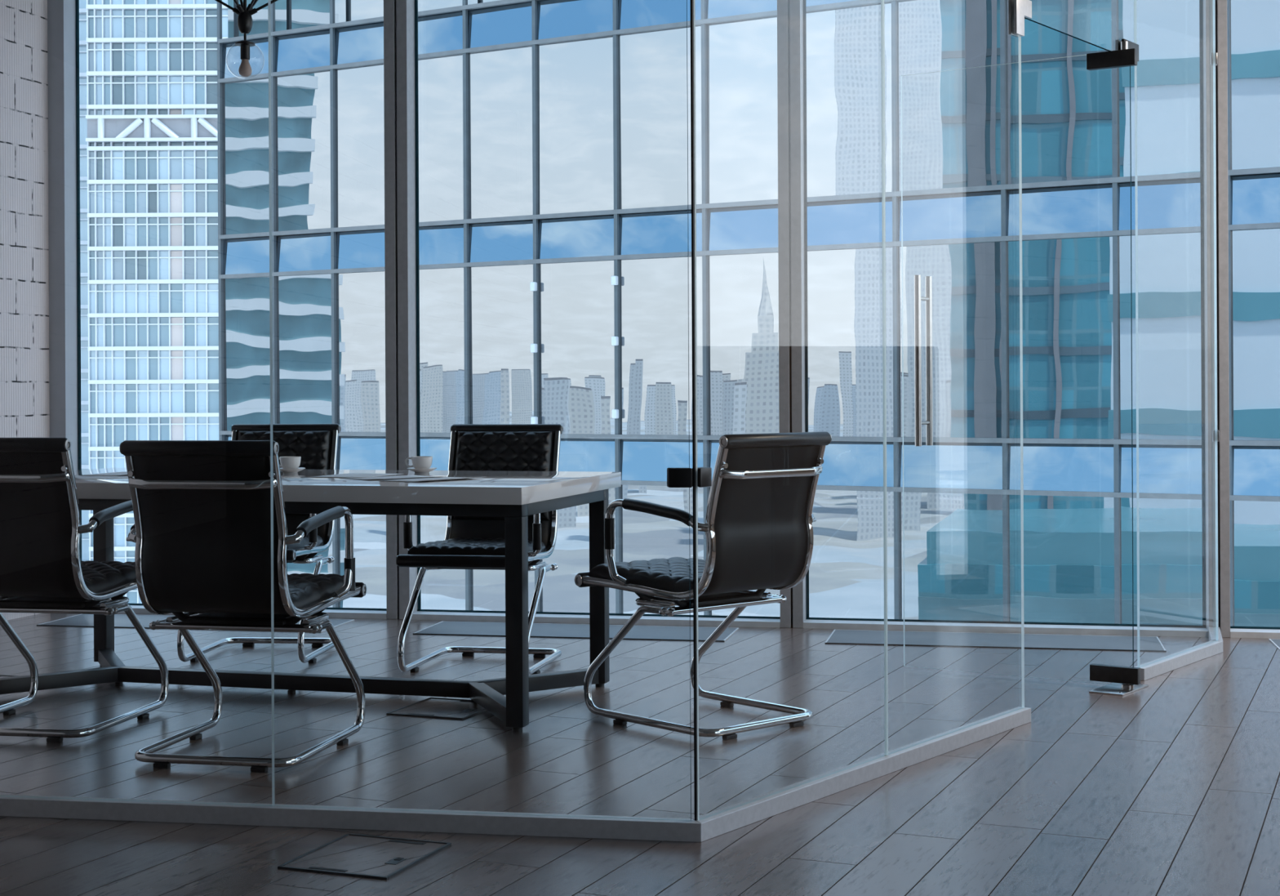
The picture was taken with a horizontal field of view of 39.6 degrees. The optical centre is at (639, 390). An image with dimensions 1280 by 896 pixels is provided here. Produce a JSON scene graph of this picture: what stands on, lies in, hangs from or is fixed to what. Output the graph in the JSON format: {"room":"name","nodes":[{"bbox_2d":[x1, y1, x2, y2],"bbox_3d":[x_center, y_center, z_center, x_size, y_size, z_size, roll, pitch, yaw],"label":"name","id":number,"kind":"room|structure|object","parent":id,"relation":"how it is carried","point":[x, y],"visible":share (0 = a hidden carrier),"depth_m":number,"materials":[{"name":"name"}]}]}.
{"room":"office","nodes":[
{"label":"office","id":0,"kind":"room"},
{"bbox_2d":[0,0,49,619],"bbox_3d":[-4.995,-0.505,1.759,0.300,3.150,14.200,0,0,17],"label":"wall","id":1,"kind":"structure","parent":0,"point":[24,403],"depth_m":8.34,"materials":[{"name":"white brick"}]},
{"bbox_2d":[47,0,77,470],"bbox_3d":[-2.781,-0.516,8.574,0.085,3.150,0.120,0,0,12],"label":"trim","id":2,"kind":"structure","parent":1,"relation":"attached to","point":[61,14],"depth_m":8.52,"materials":[{"name":"grey paint"}]},
{"bbox_2d":[75,0,386,618],"bbox_3d":[-1.948,-0.520,8.418,1.610,3.150,0.150,0,0,12],"label":"window","id":3,"kind":"structure","parent":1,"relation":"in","point":[337,612],"depth_m":8.62,"materials":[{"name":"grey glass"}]},
{"bbox_2d":[0,613,1279,895],"bbox_3d":[-1.080,1.200,1.865,12.015,0.300,13.929,0,0,0],"label":"floor","id":4,"kind":"structure","parent":0,"point":[1170,785],"depth_m":4.91,"materials":[{"name":"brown wood"}]},
{"bbox_2d":[0,674,17,677],"bbox_3d":[-2.466,1.055,6.494,0.286,0.005,0.232,0,0,18],"label":"floor hatch","id":5,"kind":"object","parent":4,"relation":"on","point":[1,675],"visible":0.53,"depth_m":6.56,"materials":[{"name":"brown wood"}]},
{"bbox_2d":[36,613,93,626],"bbox_3d":[-2.540,1.056,8.148,0.293,0.005,0.409,0,0,12],"label":"floor vent","id":6,"kind":"object","parent":4,"relation":"in","point":[80,620],"depth_m":8.11,"materials":[{"name":"grey metal"}]},
{"bbox_2d":[0,437,168,742],"bbox_3d":[-1.852,0.597,5.635,0.530,0.914,0.719,0,0,11],"label":"office chair","id":7,"kind":"object","parent":4,"relation":"on","point":[42,570],"visible":0.97,"depth_m":5.36,"materials":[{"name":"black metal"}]},
{"bbox_2d":[80,560,135,591],"bbox_3d":[-1.839,0.596,5.705,0.396,0.063,0.495,0,0,10],"label":"seat cushion","id":8,"kind":"object","parent":7,"relation":"on","point":[104,575],"depth_m":5.65,"materials":[{"name":"black leather"}]},
{"bbox_2d":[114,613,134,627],"bbox_3d":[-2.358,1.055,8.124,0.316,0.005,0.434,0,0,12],"label":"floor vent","id":9,"kind":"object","parent":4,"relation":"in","point":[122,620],"depth_m":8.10,"materials":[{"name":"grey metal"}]},
{"bbox_2d":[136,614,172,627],"bbox_3d":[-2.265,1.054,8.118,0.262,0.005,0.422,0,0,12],"label":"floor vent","id":10,"kind":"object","parent":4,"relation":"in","point":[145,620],"depth_m":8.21,"materials":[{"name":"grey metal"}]},
{"bbox_2d":[119,440,366,772],"bbox_3d":[-1.140,0.594,5.205,0.530,0.914,0.719,0,0,12],"label":"office chair","id":11,"kind":"object","parent":4,"relation":"on","point":[201,531],"visible":0.98,"depth_m":4.95,"materials":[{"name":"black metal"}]},
{"bbox_2d":[287,573,344,608],"bbox_3d":[-1.126,0.592,5.275,0.396,0.063,0.495,0,0,12],"label":"seat cushion","id":12,"kind":"object","parent":11,"relation":"on","point":[307,590],"depth_m":5.24,"materials":[{"name":"black leather"}]},
{"bbox_2d":[177,423,341,662],"bbox_3d":[-1.494,0.595,7.029,0.530,0.914,0.719,0,0,5],"label":"office chair","id":13,"kind":"object","parent":4,"relation":"on","point":[317,444],"visible":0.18,"depth_m":7.28,"materials":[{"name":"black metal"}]},
{"bbox_2d":[237,430,331,515],"bbox_3d":[-1.471,0.339,7.300,0.388,0.347,0.105,0,0,5],"label":"cushion","id":14,"kind":"object","parent":13,"relation":"on","point":[313,446],"depth_m":7.30,"materials":[{"name":"black leather"}]},
{"bbox_2d":[287,533,323,549],"bbox_3d":[-1.500,0.594,6.958,0.396,0.063,0.495,0,0,5],"label":"seat cushion","id":15,"kind":"object","parent":13,"relation":"on","point":[304,544],"depth_m":6.93,"materials":[{"name":"black leather"}]},
{"bbox_2d":[0,467,621,730],"bbox_3d":[-1.216,0.675,6.193,2.090,0.752,1.045,0,0,16],"label":"meeting table","id":16,"kind":"object","parent":4,"relation":"on","point":[514,495],"visible":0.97,"depth_m":5.93,"materials":[{"name":"white laminate"}]},
{"bbox_2d":[74,474,128,479],"bbox_3d":[-1.875,0.302,6.211,0.210,0.001,0.297,0,0,-25],"label":"paper sheet","id":17,"kind":"object","parent":16,"relation":"on","point":[77,477],"visible":0.76,"depth_m":6.17,"materials":[{"name":"white paper"}]},
{"bbox_2d":[84,471,127,475],"bbox_3d":[-1.851,0.296,6.415,0.210,0.008,0.297,0,0,15],"label":"paper sheet","id":18,"kind":"object","parent":16,"relation":"on","point":[123,473],"visible":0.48,"depth_m":6.38,"materials":[{"name":"white paper"}]},
{"bbox_2d":[280,466,305,472],"bbox_3d":[-1.279,0.291,6.506,0.109,0.016,0.109,0,0,0],"label":"saucer","id":19,"kind":"object","parent":16,"relation":"on","point":[285,470],"visible":0.82,"depth_m":6.47,"materials":[{"name":"white ceramic"}]},
{"bbox_2d":[278,456,301,468],"bbox_3d":[-1.282,0.268,6.513,0.077,0.052,0.091,0,0,-25],"label":"coffee cup","id":20,"kind":"object","parent":19,"relation":"on","point":[286,462],"visible":0.84,"depth_m":6.48,"materials":[{"name":"white ceramic"}]},
{"bbox_2d":[312,472,400,477],"bbox_3d":[-0.988,0.296,6.199,0.210,0.001,0.297,0,0,20],"label":"paper sheet","id":21,"kind":"object","parent":16,"relation":"on","point":[349,474],"visible":1,"depth_m":6.17,"materials":[{"name":"white paper"}]},
{"bbox_2d":[338,475,444,479],"bbox_3d":[-0.837,0.294,6.026,0.297,0.004,0.210,0,0,-38],"label":"paper sheet","id":22,"kind":"object","parent":16,"relation":"on","point":[401,476],"visible":1,"depth_m":6.04,"materials":[{"name":"white paper"}]},
{"bbox_2d":[406,466,436,472],"bbox_3d":[-0.791,0.289,6.453,0.109,0.016,0.109,0,0,0],"label":"saucer","id":23,"kind":"object","parent":16,"relation":"on","point":[416,470],"visible":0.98,"depth_m":6.42,"materials":[{"name":"white ceramic"}]},
{"bbox_2d":[404,455,432,468],"bbox_3d":[-0.796,0.266,6.458,0.077,0.052,0.091,0,0,-43],"label":"coffee cup","id":24,"kind":"object","parent":23,"relation":"on","point":[424,461],"visible":0.99,"depth_m":6.42,"materials":[{"name":"white ceramic"}]},
{"bbox_2d":[377,476,481,481],"bbox_3d":[-0.688,0.291,5.880,0.210,0.006,0.297,0,0,38],"label":"paper sheet","id":25,"kind":"object","parent":16,"relation":"on","point":[416,479],"visible":1,"depth_m":5.87,"materials":[{"name":"white paper"}]},
{"bbox_2d":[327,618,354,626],"bbox_3d":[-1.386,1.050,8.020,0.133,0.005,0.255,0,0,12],"label":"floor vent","id":26,"kind":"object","parent":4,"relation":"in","point":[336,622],"depth_m":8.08,"materials":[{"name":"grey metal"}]},
{"bbox_2d":[0,793,700,841],"bbox_3d":[-1.882,1.032,4.473,4.108,0.044,0.044,0,0,10],"label":"base rail","id":27,"kind":"object","parent":4,"relation":"on","point":[76,808],"visible":1,"depth_m":4.25,"materials":[{"name":"metal"}]},
{"bbox_2d":[0,0,273,805],"bbox_3d":[-1.655,-0.459,4.434,1.538,2.935,0.011,0,0,10],"label":"glass screen","id":28,"kind":"object","parent":27,"relation":"on","point":[268,0],"visible":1,"depth_m":4.31,"materials":[{"name":"clear glass"}]},
{"bbox_2d":[269,0,697,820],"bbox_3d":[-0.384,-0.465,4.220,1.034,2.935,0.010,0,0,10],"label":"glass screen","id":29,"kind":"object","parent":27,"relation":"on","point":[692,151],"visible":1,"depth_m":4.14,"materials":[{"name":"clear glass"}]},
{"bbox_2d":[666,466,711,487],"bbox_3d":[0.117,0.203,4.149,0.108,0.045,0.054,0,0,-19],"label":"clamp","id":30,"kind":"object","parent":29,"relation":"attached to","point":[676,477],"visible":1,"depth_m":4.13,"materials":[{"name":"black metal"}]},
{"bbox_2d":[277,832,451,879],"bbox_3d":[-0.615,1.046,4.002,0.271,0.005,0.310,0,0,20],"label":"floor hatch","id":31,"kind":"object","parent":4,"relation":"on","point":[359,855],"visible":1,"depth_m":3.99,"materials":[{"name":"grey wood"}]},
{"bbox_2d":[383,0,417,618],"bbox_3d":[-1.105,-0.524,8.244,0.112,3.150,0.150,0,0,12],"label":"trim","id":32,"kind":"structure","parent":4,"relation":"on","point":[399,108],"depth_m":8.18,"materials":[{"name":"metal"}]},
{"bbox_2d":[386,697,486,719],"bbox_3d":[-0.639,1.046,5.858,0.275,0.005,0.316,0,0,20],"label":"floor hatch","id":33,"kind":"object","parent":4,"relation":"on","point":[432,707],"visible":0.86,"depth_m":5.83,"materials":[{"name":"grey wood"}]},
{"bbox_2d":[413,620,505,635],"bbox_3d":[-0.737,1.047,7.807,0.415,0.005,0.442,0,0,12],"label":"floor vent","id":34,"kind":"object","parent":4,"relation":"in","point":[444,627],"depth_m":7.79,"materials":[{"name":"grey metal"}]},
{"bbox_2d":[395,423,563,674],"bbox_3d":[-0.592,0.591,6.723,0.530,0.914,0.719,0,0,11],"label":"office chair","id":35,"kind":"object","parent":4,"relation":"on","point":[470,542],"visible":0.62,"depth_m":6.95,"materials":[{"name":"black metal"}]},
{"bbox_2d":[407,537,546,555],"bbox_3d":[-0.605,0.590,6.653,0.396,0.063,0.495,0,0,11],"label":"seat cushion","id":36,"kind":"object","parent":35,"relation":"on","point":[452,546],"depth_m":6.44,"materials":[{"name":"black leather"}]},
{"bbox_2d":[453,431,553,519],"bbox_3d":[-0.541,0.334,6.990,0.388,0.347,0.105,0,0,11],"label":"cushion","id":37,"kind":"object","parent":35,"relation":"on","point":[496,451],"depth_m":6.98,"materials":[{"name":"black leather"}]},
{"bbox_2d":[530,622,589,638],"bbox_3d":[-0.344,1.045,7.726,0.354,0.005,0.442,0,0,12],"label":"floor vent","id":38,"kind":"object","parent":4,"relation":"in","point":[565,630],"depth_m":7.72,"materials":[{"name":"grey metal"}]},
{"bbox_2d":[410,0,780,626],"bbox_3d":[-0.213,-0.529,8.060,1.707,3.150,0.150,0,0,12],"label":"window","id":39,"kind":"structure","parent":4,"relation":"on","point":[421,614],"depth_m":8.12,"materials":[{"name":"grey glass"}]},
{"bbox_2d":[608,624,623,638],"bbox_3d":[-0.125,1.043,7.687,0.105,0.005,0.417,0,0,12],"label":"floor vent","id":40,"kind":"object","parent":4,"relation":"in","point":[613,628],"depth_m":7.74,"materials":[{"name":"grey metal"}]},
{"bbox_2d":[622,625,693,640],"bbox_3d":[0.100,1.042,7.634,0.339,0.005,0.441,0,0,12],"label":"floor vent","id":41,"kind":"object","parent":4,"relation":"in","point":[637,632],"depth_m":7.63,"materials":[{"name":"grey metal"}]},
{"bbox_2d":[574,431,831,739],"bbox_3d":[0.193,0.587,5.634,0.530,0.914,0.719,0,0,-41],"label":"office chair","id":42,"kind":"object","parent":4,"relation":"on","point":[757,527],"visible":0.95,"depth_m":5.46,"materials":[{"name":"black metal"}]},
{"bbox_2d":[588,556,705,591],"bbox_3d":[0.145,0.586,5.688,0.396,0.063,0.495,0,0,-41],"label":"seat cushion","id":43,"kind":"object","parent":42,"relation":"on","point":[673,574],"depth_m":5.60,"materials":[{"name":"black leather"}]},
{"bbox_2d":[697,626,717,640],"bbox_3d":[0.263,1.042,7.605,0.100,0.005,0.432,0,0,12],"label":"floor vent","id":44,"kind":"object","parent":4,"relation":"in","point":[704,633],"depth_m":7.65,"materials":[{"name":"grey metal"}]},
{"bbox_2d":[777,0,806,627],"bbox_3d":[0.673,-0.533,7.878,0.102,3.150,0.150,0,0,12],"label":"trim","id":45,"kind":"structure","parent":4,"relation":"on","point":[789,12],"depth_m":7.81,"materials":[{"name":"metal"}]},
{"bbox_2d":[692,706,1031,841],"bbox_3d":[0.667,1.020,4.857,0.044,0.044,1.821,0,0,37],"label":"base rail","id":46,"kind":"object","parent":4,"relation":"on","point":[718,824],"visible":0.89,"depth_m":4.68,"materials":[{"name":"metal"}]},
{"bbox_2d":[693,0,887,819],"bbox_3d":[0.397,-0.469,4.503,0.009,2.935,0.905,0,0,37],"label":"glass screen","id":47,"kind":"object","parent":46,"relation":"on","point":[882,1],"visible":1,"depth_m":4.87,"materials":[{"name":"clear glass"}]},
{"bbox_2d":[884,0,1031,754],"bbox_3d":[0.949,-0.472,5.250,0.029,2.935,0.946,0,0,37],"label":"glass screen","id":48,"kind":"object","parent":46,"relation":"on","point":[1020,37],"depth_m":5.58,"materials":[{"name":"clear glass"}]},
{"bbox_2d":[1024,0,1138,61],"bbox_3d":[1.480,-1.557,5.971,0.033,0.770,0.971,0,0,37],"label":"glass screen","id":49,"kind":"object","parent":48,"relation":"attached to","point":[1135,1],"depth_m":6.27,"materials":[{"name":"clear glass"}]},
{"bbox_2d":[824,629,1166,651],"bbox_3d":[1.464,1.035,7.380,1.352,0.004,0.411,0,0,12],"label":"floor vent","id":50,"kind":"object","parent":4,"relation":"in","point":[1012,640],"visible":1,"depth_m":7.37,"materials":[{"name":"grey metal"}]},
{"bbox_2d":[803,0,1222,640],"bbox_3d":[1.535,-0.538,7.480,1.745,3.150,0.580,0,0,12],"label":"window","id":51,"kind":"structure","parent":4,"relation":"on","point":[1187,630],"depth_m":7.63,"materials":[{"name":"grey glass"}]},
{"bbox_2d":[1209,0,1217,639],"bbox_3d":[2.338,-0.479,7.243,0.009,2.935,0.414,0,0,16],"label":"glass screen","id":52,"kind":"object","parent":51,"relation":"on","point":[1211,1],"visible":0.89,"depth_m":7.44,"materials":[{"name":"clear glass"}]},
{"bbox_2d":[1210,52,1217,66],"bbox_3d":[2.280,-1.315,7.062,0.023,0.045,0.045,0,0,16],"label":"glass clip","id":53,"kind":"object","parent":52,"relation":"attached to","point":[1211,54],"visible":1,"depth_m":7.04,"materials":[{"name":"metal"}]},
{"bbox_2d":[1213,430,1219,441],"bbox_3d":[2.288,0.180,7.062,0.023,0.045,0.045,0,0,16],"label":"glass clip","id":54,"kind":"object","parent":52,"relation":"attached to","point":[1218,433],"visible":1,"depth_m":7.04,"materials":[{"name":"metal"}]},
{"bbox_2d":[1088,682,1148,695],"bbox_3d":[1.661,1.033,6.168,0.120,0.008,0.240,0,0,37],"label":"floor plate","id":55,"kind":"object","parent":4,"relation":"on","point":[1109,689],"visible":0.95,"depth_m":6.13,"materials":[{"name":"metal"}]},
{"bbox_2d":[900,40,1140,688],"bbox_3d":[1.351,-0.087,6.392,0.892,2.239,0.121,0,0,34],"label":"door","id":56,"kind":"structure","parent":55,"relation":"on","point":[1128,676],"depth_m":6.54,"materials":[{"name":"clear glass"}]},
{"bbox_2d":[1134,640,1222,679],"bbox_3d":[2.035,1.013,6.700,0.044,0.044,0.846,0,0,37],"label":"base rail","id":57,"kind":"object","parent":4,"relation":"on","point":[1148,671],"visible":0.76,"depth_m":6.65,"materials":[{"name":"metal"}]},
{"bbox_2d":[1134,0,1217,666],"bbox_3d":[2.027,-0.478,6.700,0.011,2.935,0.838,0,0,36],"label":"glass screen","id":58,"kind":"object","parent":57,"relation":"on","point":[1214,1],"visible":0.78,"depth_m":6.61,"materials":[{"name":"clear glass"}]},
{"bbox_2d":[1202,0,1230,637],"bbox_3d":[2.433,-0.542,7.515,0.086,3.150,0.150,0,0,12],"label":"trim","id":59,"kind":"structure","parent":4,"relation":"on","point":[1221,69],"depth_m":7.44,"materials":[{"name":"metal"}]},
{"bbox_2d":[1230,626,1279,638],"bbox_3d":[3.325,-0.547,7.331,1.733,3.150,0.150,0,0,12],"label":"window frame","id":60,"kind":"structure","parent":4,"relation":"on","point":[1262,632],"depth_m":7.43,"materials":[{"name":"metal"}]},
{"bbox_2d":[1268,638,1279,649],"bbox_3d":[3.227,1.026,7.027,1.356,0.004,0.411,0,0,12],"label":"floor vent","id":61,"kind":"object","parent":4,"relation":"in","point":[1276,642],"visible":1,"depth_m":7.27,"materials":[{"name":"grey metal"}]},
{"bbox_3d":[-1.097,-2.249,1.865,12.015,0.300,13.929,0,0,0],"label":"ceiling","id":62,"kind":"structure","parent":0,"visible":0},
{"bbox_2d":[214,0,278,79],"bbox_3d":[-1.399,-1.596,6.264,0.705,1.004,0.586,0,0,-36],"label":"pendant lamp","id":63,"kind":"object","parent":62,"relation":"hanging from","point":[244,19],"visible":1,"depth_m":6.24,"materials":[{"name":"black metal"}]},
{"label":"outside","id":64,"kind":"structure","parent":0,"visible":0},
{"label":"ground","id":65,"kind":"structure","parent":64,"visible":0},
{"bbox_2d":[79,0,227,603],"bbox_3d":[-54.126,-9.369,207.495,23.698,171.376,36.010,0,0,0],"label":"skyscraper","id":66,"kind":"structure","parent":65,"relation":"on","point":[148,68],"depth_m":190.37,"materials":[{"name":"glass"}]},
{"bbox_2d":[217,0,1279,626],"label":"window","id":67,"kind":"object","parent":65,"relation":"on","point":[555,223],"visible":0.61,"depth_m":29.05,"materials":[{"name":"clear glass"}]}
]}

